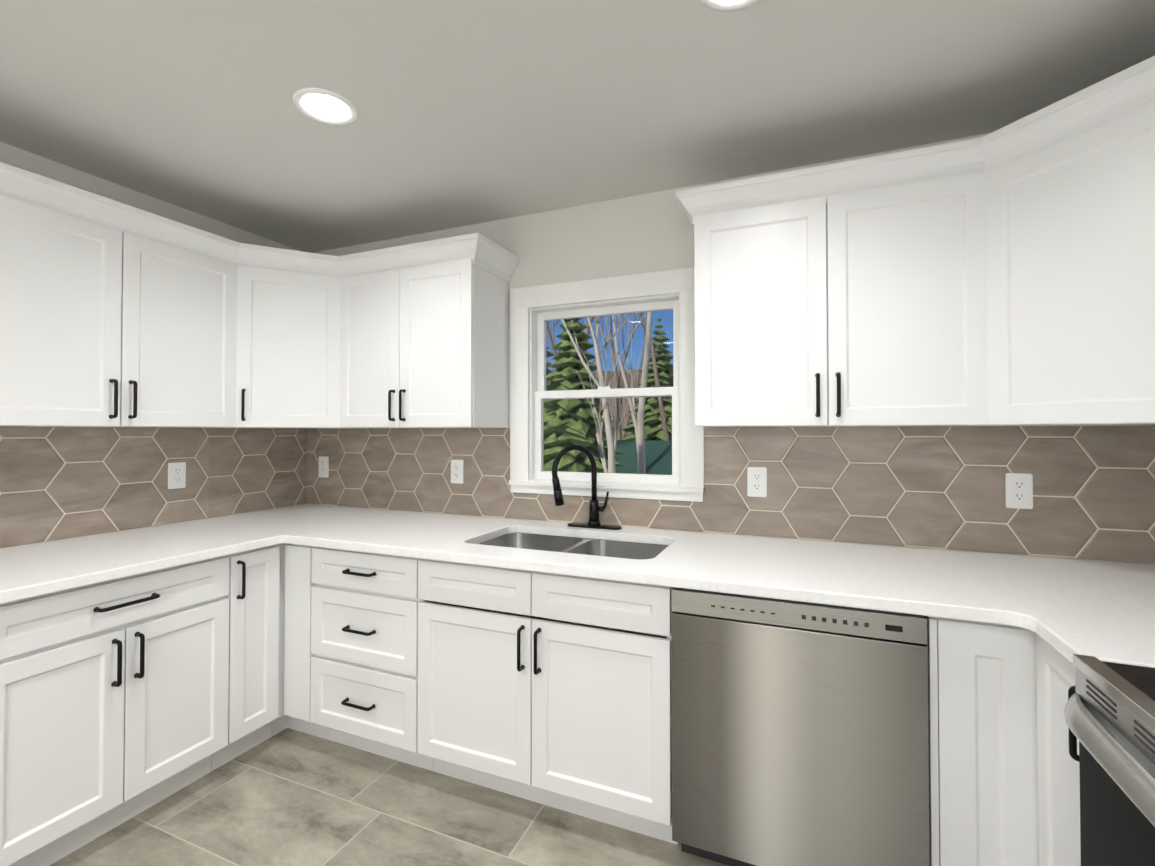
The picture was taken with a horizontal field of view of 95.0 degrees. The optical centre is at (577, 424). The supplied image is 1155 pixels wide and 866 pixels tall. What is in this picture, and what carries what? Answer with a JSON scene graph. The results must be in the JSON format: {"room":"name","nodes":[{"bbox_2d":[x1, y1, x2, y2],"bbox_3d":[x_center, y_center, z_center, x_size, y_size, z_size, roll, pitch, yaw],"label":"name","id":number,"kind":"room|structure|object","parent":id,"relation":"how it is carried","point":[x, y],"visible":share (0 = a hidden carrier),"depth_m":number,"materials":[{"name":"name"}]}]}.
{"room":"kitchen","nodes":[
{"label":"kitchen","id":0,"kind":"room"},
{"bbox_2d":[0,142,303,547],"bbox_3d":[-2.606,0.143,1.147,0.140,2.450,4.880,0,-1,23],"label":"wall","id":1,"kind":"structure","parent":0,"point":[11,155],"depth_m":2.37,"materials":[{"name":"white paint"}]},
{"bbox_2d":[0,186,235,427],"bbox_3d":[-1.937,-0.380,2.135,0.338,0.777,0.926,0,-1,23],"label":"upper cabinet","id":2,"kind":"object","parent":1,"relation":"attached to","point":[113,313],"depth_m":2.03,"materials":[{"name":"white wood"}]},
{"bbox_2d":[0,427,307,547],"bbox_3d":[-2.293,0.232,1.704,0.008,0.457,3.270,0,-1,23],"label":"tile backsplash","id":3,"kind":"structure","parent":1,"relation":"attached to","point":[57,483],"depth_m":2.39,"materials":[{"name":"tile"}]},
{"bbox_2d":[168,462,185,488],"bbox_3d":[-1.931,0.246,2.554,0.007,0.125,0.078,0,-1,23],"label":"electrical outlet","id":4,"kind":"object","parent":3,"relation":"attached to","point":[176,475],"visible":1,"depth_m":2.55,"materials":[{"name":"white plastic"}]},
{"bbox_2d":[236,254,339,428],"bbox_3d":[-1.411,-0.368,2.603,0.300,0.763,0.351,0,-1,23],"label":"upper cabinet","id":5,"kind":"object","parent":1,"relation":"attached to","point":[288,309],"depth_m":2.59,"materials":[{"name":"white wood"}]},
{"bbox_2d":[236,250,339,273],"bbox_3d":[-1.502,-0.370,2.819,0.617,0.777,0.673,0,-1,23],"label":"upper cabinet","id":6,"kind":"object","parent":1,"relation":"attached to","point":[273,251],"depth_m":2.55,"materials":[{"name":"white wood"}]},
{"bbox_2d":[50,728,728,865],"bbox_3d":[-0.695,1.387,0.336,4.280,0.060,4.880,0,-1,23],"label":"floor","id":7,"kind":"structure","parent":0,"point":[288,797],"depth_m":1.82,"materials":[{"name":"tile"}]},
{"bbox_2d":[0,553,235,865],"bbox_3d":[-1.826,0.939,1.888,0.716,0.878,0.698,0,-1,23],"label":"base cabinet","id":8,"kind":"object","parent":7,"relation":"on","point":[123,699],"depth_m":1.71,"materials":[{"name":"white wood"}]},
{"bbox_2d":[0,520,287,603],"bbox_3d":[-2.073,0.472,1.240,0.750,0.035,2.490,0,-1,23],"label":"countertop","id":9,"kind":"structure","parent":8,"relation":"on","point":[36,569],"depth_m":1.92,"materials":[{"name":"stone"}]},
{"bbox_2d":[236,543,284,756],"bbox_3d":[-1.643,0.945,2.329,0.716,0.878,0.258,0,-1,23],"label":"base cabinet","id":10,"kind":"object","parent":7,"relation":"on","point":[260,572],"depth_m":2.20,"materials":[{"name":"white wood"}]},
{"bbox_2d":[271,543,300,736],"bbox_3d":[-1.468,0.951,2.774,0.698,0.878,0.695,0,-1,23],"label":"base cabinet","id":11,"kind":"object","parent":7,"relation":"on","point":[281,723],"visible":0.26,"depth_m":2.39,"materials":[{"name":"white wood"}]},
{"bbox_2d":[225,504,371,523],"bbox_3d":[-1.451,0.493,2.736,0.748,0.035,0.390,0,-1,23],"label":"countertop","id":12,"kind":"structure","parent":11,"relation":"on","point":[303,513],"depth_m":2.80,"materials":[{"name":"stone"}]},
{"bbox_2d":[304,545,519,774],"bbox_3d":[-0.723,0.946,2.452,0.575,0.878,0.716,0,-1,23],"label":"base cabinet","id":13,"kind":"object","parent":7,"relation":"on","point":[412,661],"depth_m":2.04,"materials":[{"name":"white wood"}]},
{"bbox_2d":[198,505,1154,626],"bbox_3d":[0.034,0.484,2.103,3.979,0.035,0.780,0,-1,23],"label":"countertop","id":14,"kind":"structure","parent":13,"relation":"on","point":[1068,608],"depth_m":1.73,"materials":[{"name":"stone"}]},
{"bbox_2d":[479,533,668,559],"bbox_3d":[-0.029,0.601,2.144,0.842,0.195,0.492,0,-1,23],"label":"sink basin","id":15,"kind":"object","parent":14,"relation":"in","point":[616,549],"visible":0.21,"depth_m":2.32,"materials":[{"name":"silver metal"}]},
{"bbox_2d":[552,445,621,529],"bbox_3d":[0.046,0.280,2.359,0.263,0.379,0.215,0,-1,23],"label":"faucet","id":16,"kind":"object","parent":14,"relation":"on","point":[595,508],"visible":1,"depth_m":2.40,"materials":[{"name":"black metal"}]},
{"bbox_2d":[672,587,929,865],"bbox_3d":[0.738,0.940,1.831,0.668,0.869,0.732,0,-1,23],"label":"dishwasher","id":17,"kind":"object","parent":7,"relation":"on","point":[799,733],"visible":0.92,"depth_m":1.49,"materials":[{"name":"grey metal"}]},
{"bbox_2d":[925,616,1038,865],"bbox_3d":[1.168,0.935,1.667,0.236,0.878,0.716,0,-1,23],"label":"base cabinet","id":18,"kind":"object","parent":7,"relation":"on","point":[983,755],"depth_m":1.34,"materials":[{"name":"white wood"}]},
{"bbox_2d":[1020,608,1154,667],"bbox_3d":[1.355,0.469,1.021,0.709,0.035,0.266,0,-1,23],"label":"countertop","id":19,"kind":"structure","parent":18,"relation":"on","point":[1129,642],"depth_m":1.14,"materials":[{"name":"stone"}]},
{"bbox_2d":[1036,634,1080,865],"bbox_3d":[1.313,0.927,1.052,0.606,0.878,0.300,0,-1,23],"label":"base cabinet","id":20,"kind":"object","parent":7,"relation":"on","point":[1058,793],"visible":0.31,"depth_m":1.21,"materials":[{"name":"white wood"}]},
{"bbox_2d":[1064,654,1154,865],"bbox_3d":[1.125,0.820,0.524,0.753,1.080,0.810,0,-1,23],"label":"range","id":21,"kind":"object","parent":7,"relation":"on","point":[1109,711],"visible":1,"depth_m":0.90,"materials":[{"name":"silver metal"}]},
{"bbox_2d":[0,0,1154,252],"bbox_3d":[-0.695,-1.133,0.371,4.280,0.080,4.880,0,-1,23],"label":"ceiling","id":22,"kind":"structure","parent":0,"point":[470,112],"depth_m":1.70,"materials":[{"name":"white paint"}]},
{"bbox_2d":[293,88,357,124],"bbox_3d":[-0.849,-1.068,1.788,0.200,0.008,0.200,0,-1,23],"label":"recessed light","id":23,"kind":"object","parent":22,"relation":"in","point":[325,106],"visible":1,"depth_m":1.78,"materials":[{"name":"white plastic"}]},
{"bbox_2d":[700,0,757,10],"bbox_3d":[0.384,-1.075,1.276,0.200,0.008,0.200,0,-1,23],"label":"recessed light","id":24,"kind":"object","parent":22,"relation":"in","point":[725,5],"visible":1,"depth_m":1.35,"materials":[{"name":"white plastic"}]},
{"bbox_2d":[312,133,1154,564],"bbox_3d":[0.205,0.163,2.546,3.960,2.450,0.140,0,-1,23],"label":"wall","id":25,"kind":"structure","parent":0,"point":[636,235],"depth_m":2.53,"materials":[{"name":"white paint"}]},
{"bbox_2d":[340,250,511,427],"bbox_3d":[-0.784,-0.372,2.702,0.799,0.777,0.338,0,-1,23],"label":"upper cabinet","id":26,"kind":"object","parent":25,"relation":"attached to","point":[424,343],"depth_m":2.53,"materials":[{"name":"white wood"}]},
{"bbox_2d":[509,267,703,501],"bbox_3d":[0.131,-0.175,2.561,0.965,1.031,0.172,0,-1,23],"label":"window","id":27,"kind":"structure","parent":25,"relation":"in","point":[533,309],"depth_m":2.52,"materials":[{"name":"white"}]},
{"bbox_2d":[304,426,1154,563],"bbox_3d":[0.185,0.243,2.471,3.997,0.457,0.009,0,-1,23],"label":"tile backsplash","id":28,"kind":"structure","parent":25,"relation":"attached to","point":[944,488],"depth_m":2.09,"materials":[{"name":"tile"}]},
{"bbox_2d":[319,456,328,477],"bbox_3d":[-1.522,0.254,3.171,0.078,0.125,0.007,0,-1,23],"label":"electrical outlet","id":29,"kind":"object","parent":28,"relation":"attached to","point":[324,467],"visible":1,"depth_m":3.17,"materials":[{"name":"white plastic"}]},
{"bbox_2d":[451,460,463,483],"bbox_3d":[-0.639,0.249,2.804,0.078,0.125,0.007,0,-1,23],"label":"electrical outlet","id":30,"kind":"object","parent":28,"relation":"attached to","point":[457,468],"visible":1,"depth_m":2.80,"materials":[{"name":"white plastic"}]},
{"bbox_2d":[747,467,766,496],"bbox_3d":[0.755,0.241,2.225,0.078,0.125,0.007,0,-1,23],"label":"electrical outlet","id":31,"kind":"object","parent":28,"relation":"attached to","point":[756,481],"visible":1,"depth_m":2.22,"materials":[{"name":"white plastic"}]},
{"bbox_2d":[1005,473,1032,508],"bbox_3d":[1.573,0.236,1.885,0.078,0.125,0.007,0,-1,23],"label":"electrical outlet","id":32,"kind":"object","parent":28,"relation":"attached to","point":[1018,490],"visible":1,"depth_m":1.88,"materials":[{"name":"white plastic"}]},
{"bbox_2d":[688,164,983,426],"bbox_3d":[0.931,-0.397,1.990,0.918,0.807,0.337,0,-1,23],"label":"upper cabinet","id":33,"kind":"object","parent":25,"relation":"attached to","point":[862,304],"depth_m":1.81,"materials":[{"name":"white wood"}]},
{"bbox_2d":[976,56,1154,425],"bbox_3d":[1.381,-0.448,1.448,0.344,0.890,0.343,0,-1,23],"label":"upper cabinet","id":34,"kind":"object","parent":25,"relation":"attached to","point":[1004,276],"depth_m":1.46,"materials":[{"name":"white wood"}]},
{"label":"outside","id":35,"kind":"structure","parent":0,"visible":0},
{"bbox_2d":[592,369,672,439],"bbox_3d":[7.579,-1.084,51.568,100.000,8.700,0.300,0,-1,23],"label":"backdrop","id":36,"kind":"structure","parent":35,"point":[612,404],"depth_m":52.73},
{"bbox_3d":[15.701,3.226,44.993,120.000,0.100,89.500,0,-1,23],"label":"ground","id":37,"kind":"structure","parent":35,"visible":0},
{"bbox_2d":[544,332,553,412],"bbox_3d":[-1.970,-1.513,21.864,5.241,9.008,5.086,0,-1,23],"label":"trees","id":38,"kind":"object","parent":37,"relation":"on","point":[549,354],"depth_m":21.88,"materials":[{"name":"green plant"}]},
{"bbox_2d":[546,317,587,382],"bbox_3d":[-2.609,-3.912,16.784,6.000,13.432,6.809,0,-1,23],"label":"trees","id":39,"kind":"object","parent":37,"relation":"on","point":[551,350],"depth_m":16.25,"materials":[{"name":"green plant"}]},
{"bbox_2d":[546,316,604,369],"bbox_3d":[-3.248,-4.037,16.147,8.758,13.636,6.825,0,-1,23],"label":"trees","id":40,"kind":"object","parent":37,"relation":"on","point":[555,324],"depth_m":16.07,"materials":[{"name":"brown plant"}]},
{"bbox_2d":[543,318,624,472],"bbox_3d":[-0.239,0.013,11.644,3.403,5.679,3.178,0,-1,23],"label":"trees","id":41,"kind":"object","parent":37,"relation":"on","point":[556,437],"depth_m":11.03,"materials":[{"name":"green plant"}]},
{"bbox_2d":[546,313,631,362],"bbox_3d":[0.054,-3.646,14.024,6.309,12.800,4.759,0,-1,23],"label":"trees","id":42,"kind":"object","parent":37,"relation":"on","point":[551,338],"depth_m":14.08,"materials":[{"name":"brown plant"}]},
{"bbox_2d":[561,312,647,472],"bbox_3d":[-0.122,-2.530,12.655,4.470,10.528,4.528,0,-1,23],"label":"trees","id":43,"kind":"object","parent":37,"relation":"on","point":[611,442],"depth_m":10.74,"materials":[{"name":"beige plant"}]},
{"bbox_2d":[594,312,647,439],"bbox_3d":[2.195,-4.371,27.823,7.709,14.647,7.091,0,-1,23],"label":"trees","id":44,"kind":"object","parent":37,"relation":"on","point":[618,386],"depth_m":27.59,"materials":[{"name":"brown plant"}]},
{"bbox_2d":[596,311,652,473],"bbox_3d":[0.552,-3.926,14.062,2.871,13.380,5.329,0,-1,23],"label":"trees","id":45,"kind":"object","parent":37,"relation":"on","point":[639,419],"depth_m":13.95,"materials":[{"name":"beige plant"}]},
{"bbox_2d":[605,440,671,474],"bbox_3d":[1.609,1.686,18.651,5.000,2.250,3.800,0,-1,23],"label":"cabin","id":46,"kind":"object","parent":37,"relation":"on","point":[628,460],"depth_m":17.32,"materials":[{"name":"teal"}]},
{"bbox_2d":[620,318,672,440],"bbox_3d":[3.919,-0.951,24.871,4.844,8.090,4.962,0,-1,23],"label":"trees","id":47,"kind":"object","parent":37,"relation":"on","point":[664,372],"depth_m":24.26,"materials":[{"name":"green plant"}]},
{"bbox_2d":[634,312,668,440],"bbox_3d":[2.548,-4.856,21.979,4.292,15.437,7.139,0,-1,23],"label":"trees","id":48,"kind":"object","parent":37,"relation":"on","point":[662,413],"depth_m":22.10,"materials":[{"name":"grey plant"}]}
]}

